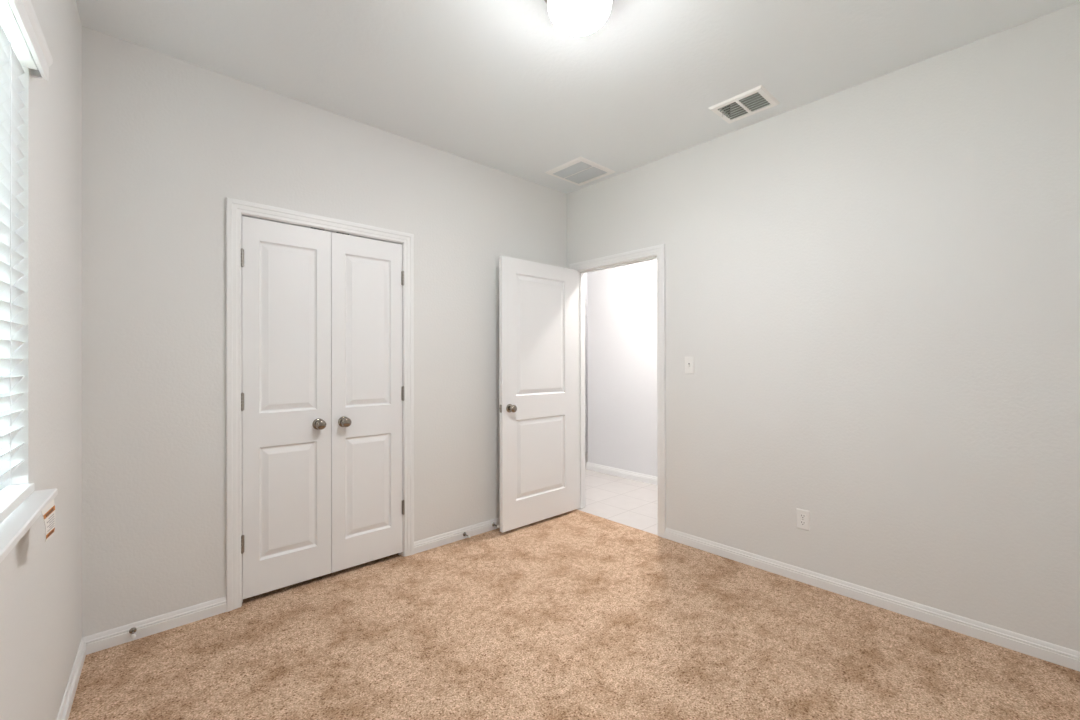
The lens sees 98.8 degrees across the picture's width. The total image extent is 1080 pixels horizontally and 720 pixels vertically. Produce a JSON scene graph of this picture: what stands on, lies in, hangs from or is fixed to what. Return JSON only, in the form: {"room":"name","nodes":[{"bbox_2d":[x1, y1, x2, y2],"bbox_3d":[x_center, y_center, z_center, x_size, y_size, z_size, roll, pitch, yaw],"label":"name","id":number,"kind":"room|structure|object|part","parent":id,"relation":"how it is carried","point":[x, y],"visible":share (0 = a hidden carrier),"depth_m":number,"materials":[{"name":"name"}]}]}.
{"room":"empty bedroom","nodes":[
{"label":"empty bedroom","id":0,"kind":"room"},
{"bbox_2d":[0,0,81,719],"bbox_3d":[-0.935,-0.084,0.578,0.150,2.776,3.800,0,0,-39],"label":"wall","id":1,"kind":"structure","parent":0,"point":[41,581],"depth_m":1.51,"materials":[{"name":"white paint"}]},
{"bbox_2d":[0,66,57,562],"bbox_3d":[-0.949,-0.211,0.632,0.194,1.294,1.644,0,0,-39],"label":"window","id":2,"kind":"structure","parent":1,"relation":"in","point":[13,528],"depth_m":1.24,"materials":[{"name":"white"}]},
{"bbox_2d":[0,0,52,522],"bbox_3d":[-0.916,-0.251,0.658,0.102,1.206,1.564,0,0,-39],"label":"window blind","id":3,"kind":"object","parent":2,"relation":"attached to","point":[23,43],"visible":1,"depth_m":1.14,"materials":[{"name":"white plastic"}]},
{"bbox_3d":[-1.295,-0.227,1.111,0.034,1.126,0.005,0,0,-39],"label":"ladder cord","id":4,"kind":"part","parent":3,"relation":"part of","materials":[{"name":"white fabric"}]},
{"bbox_3d":[-0.925,-0.233,0.651,0.029,1.083,1.493,0,0,-39],"label":"slat panel","id":5,"kind":"part","parent":3,"relation":"part of","materials":[{"name":"white plastic"}]},
{"bbox_3d":[-0.918,0.340,0.655,0.050,0.023,1.493,0,0,-39],"label":"rail","id":6,"kind":"part","parent":3,"relation":"part of","materials":[{"name":"white plastic"}]},
{"bbox_2d":[41,499,54,541],"bbox_3d":[-1.295,0.425,1.222,0.008,0.100,0.166,0,0,-39],"label":"tag","id":7,"kind":"object","parent":2,"relation":"hanging from","point":[48,513],"visible":1,"depth_m":1.21,"materials":[{"name":"white paper"}]},
{"bbox_2d":[47,514,53,530],"bbox_3d":[-1.291,0.430,1.221,0.002,0.037,0.098,0,0,-39],"label":"print","id":8,"kind":"object","parent":7,"relation":"on","point":[53,514],"depth_m":1.22},
{"bbox_2d":[57,637,85,719],"bbox_3d":[-0.869,1.246,0.626,0.014,0.075,3.600,0,0,-39],"label":"baseboard","id":9,"kind":"structure","parent":1,"relation":"attached to","point":[68,698],"depth_m":1.77,"materials":[{"name":"white wood"}]},
{"bbox_2d":[82,26,566,636],"bbox_3d":[-0.980,-0.079,3.044,3.200,2.776,0.115,0,0,-42],"label":"wall","id":10,"kind":"structure","parent":0,"point":[166,139],"depth_m":2.31,"materials":[{"name":"white paint"}]},
{"bbox_2d":[129,627,136,638],"bbox_3d":[-1.848,1.243,2.101,0.027,0.027,0.071,0,0,-42],"label":"door stop","id":11,"kind":"object","parent":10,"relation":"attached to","point":[133,630],"visible":1,"depth_m":2.12,"materials":[{"name":"silver metal"}]},
{"bbox_2d":[83,596,226,654],"bbox_3d":[-1.803,1.252,2.198,0.531,0.075,0.014,0,0,-42],"label":"baseboard","id":12,"kind":"structure","parent":10,"relation":"attached to","point":[113,637],"depth_m":2.18,"materials":[{"name":"white wood"}]},
{"bbox_2d":[241,216,330,599],"bbox_3d":[-1.394,0.246,2.569,0.460,2.023,0.100,0,0,-42],"label":"door","id":13,"kind":"structure","parent":10,"relation":"in","point":[286,393],"depth_m":2.57,"materials":[{"name":"white paint"}]},
{"bbox_3d":[-1.262,0.371,2.659,0.057,0.057,0.056,0,0,-42],"label":"knob","id":14,"kind":"part","parent":13,"relation":"part of","materials":[{"name":"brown metal"}]},
{"bbox_2d":[226,197,413,611],"bbox_3d":[-1.265,0.227,2.769,1.042,2.125,0.133,0,0,-42],"label":"door frame","id":15,"kind":"structure","parent":10,"relation":"attached to","point":[235,208],"depth_m":2.42,"materials":[{"name":"white wood"}]},
{"bbox_2d":[331,232,404,572],"bbox_3d":[-1.053,0.246,2.881,0.458,2.023,0.100,0,0,-42],"label":"door","id":16,"kind":"structure","parent":10,"relation":"in","point":[368,504],"depth_m":2.87,"materials":[{"name":"white paint"}]},
{"bbox_3d":[-1.157,0.371,2.756,0.057,0.057,0.056,0,0,-42],"label":"knob","id":17,"kind":"part","parent":16,"relation":"part of","materials":[{"name":"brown metal"}]},
{"bbox_2d":[414,517,499,553],"bbox_3d":[-0.298,1.251,3.574,1.479,0.075,0.014,0,0,-42],"label":"baseboard","id":18,"kind":"structure","parent":10,"relation":"attached to","point":[422,545],"depth_m":3.28,"materials":[{"name":"white wood"}]},
{"bbox_2d":[68,452,1079,719],"bbox_3d":[0.783,1.336,3.251,6.520,0.100,5.150,0,0,-42],"label":"floor","id":19,"kind":"structure","parent":0,"point":[575,614],"depth_m":2.05,"materials":[{"name":"beige carpet"}]},
{"bbox_2d":[75,0,1079,193],"bbox_3d":[0.765,-1.530,3.247,6.550,0.120,5.150,0,0,-42],"label":"ceiling","id":20,"kind":"structure","parent":0,"point":[496,84],"depth_m":2.24,"materials":[{"name":"white paint"}]},
{"bbox_2d":[544,0,611,35],"bbox_3d":[0.154,-1.385,1.804,0.300,0.175,0.300,0,0,-42],"label":"ceiling light","id":21,"kind":"object","parent":20,"relation":"attached to","point":[572,17],"visible":1,"depth_m":1.77,"materials":[{"name":"white glass"}]},
{"bbox_2d":[545,156,614,185],"bbox_3d":[0.313,-1.519,3.615,0.404,0.119,0.384,0,0,-42],"label":"ceiling vent","id":22,"kind":"object","parent":20,"relation":"in","point":[579,171],"visible":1,"depth_m":3.59,"materials":[{"name":"white metal"}]},
{"bbox_3d":[0.247,-1.466,3.559,0.131,0.012,0.309,0,0,-42],"label":"louver panel","id":23,"kind":"part","parent":22,"relation":"part of","materials":[{"name":"white metal"}]},
{"bbox_3d":[0.363,-1.466,3.664,0.169,0.012,0.309,0,0,-42],"label":"louver panel","id":24,"kind":"part","parent":22,"relation":"part of","materials":[{"name":"white metal"}]},
{"bbox_2d":[709,85,779,123],"bbox_3d":[1.180,-1.514,2.677,0.260,0.136,0.306,0,0,-42],"label":"ceiling vent","id":25,"kind":"object","parent":20,"relation":"in","point":[722,109],"visible":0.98,"depth_m":2.66,"materials":[{"name":"white metal"}]},
{"bbox_3d":[1.136,-1.467,2.722,0.164,0.007,0.109,0,0,-42],"label":"louver panel","id":26,"kind":"part","parent":25,"relation":"part of","materials":[{"name":"grey metal"}]},
{"bbox_3d":[1.221,-1.467,2.630,0.164,0.007,0.108,0,0,-42],"label":"louver panel","id":27,"kind":"part","parent":25,"relation":"part of","materials":[{"name":"grey metal"}]},
{"bbox_2d":[585,273,587,452],"bbox_3d":[0.337,-0.074,6.271,3.100,2.776,0.100,0,0,-42],"label":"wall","id":28,"kind":"structure","parent":0,"point":[585,273],"depth_m":6.50,"materials":[{"name":"white paint"}]},
{"bbox_2d":[585,307,587,451],"bbox_3d":[0.641,0.267,6.428,0.760,2.028,0.076,0,0,-42],"label":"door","id":29,"kind":"structure","parent":28,"relation":"in","point":[586,334],"depth_m":6.47,"materials":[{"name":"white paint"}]},
{"bbox_2d":[587,260,656,476],"bbox_3d":[1.725,-0.082,4.302,0.110,2.776,3.320,0,0,-42],"label":"wall","id":30,"kind":"structure","parent":0,"point":[622,300],"depth_m":5.10,"materials":[{"name":"white paint"}]},
{"bbox_2d":[586,462,657,484],"bbox_3d":[1.645,1.248,4.298,0.014,0.084,3.232,0,0,-42],"label":"baseboard","id":31,"kind":"structure","parent":30,"relation":"attached to","point":[636,476],"depth_m":5.09,"materials":[{"name":"white wood"}]},
{"bbox_2d":[567,2,1079,651],"bbox_3d":[1.404,-0.084,2.886,0.105,2.776,3.565,0,0,-42],"label":"wall","id":32,"kind":"structure","parent":0,"point":[872,287],"depth_m":2.36,"materials":[{"name":"white paint"}]},
{"bbox_2d":[499,256,577,532],"bbox_3d":[0.017,0.250,3.687,0.850,2.031,0.165,0,0,-42],"label":"door","id":33,"kind":"structure","parent":32,"relation":"in","point":[538,370],"depth_m":3.63,"materials":[{"name":"white paint"}]},
{"bbox_3d":[-0.201,0.358,3.413,0.057,0.057,0.056,0,0,-42],"label":"knob","id":34,"kind":"part","parent":33,"relation":"part of","materials":[{"name":"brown metal"}]},
{"bbox_2d":[569,244,665,537],"bbox_3d":[0.629,0.224,3.733,0.141,2.127,0.951,0,0,-42],"label":"door frame","id":35,"kind":"structure","parent":32,"relation":"attached to","point":[657,252],"depth_m":3.39,"materials":[{"name":"white wood"}]},
{"bbox_2d":[685,356,693,373],"bbox_3d":[1.031,0.035,3.204,0.016,0.120,0.071,0,0,-42],"label":"light switch","id":36,"kind":"object","parent":32,"relation":"attached to","point":[689,360],"visible":1,"depth_m":3.20,"materials":[{"name":"white plastic"}]},
{"bbox_2d":[796,508,809,530],"bbox_3d":[1.521,0.923,2.675,0.008,0.114,0.071,0,0,-42],"label":"wall outlet","id":37,"kind":"object","parent":32,"relation":"attached to","point":[803,516],"visible":1,"depth_m":2.67,"materials":[{"name":"white plastic"}]},
{"bbox_2d":[665,527,1079,671],"bbox_3d":[1.735,1.244,2.436,0.014,0.075,2.462,0,0,-42],"label":"baseboard","id":38,"kind":"structure","parent":32,"relation":"attached to","point":[1066,657],"depth_m":2.33,"materials":[{"name":"white wood"}]}
]}

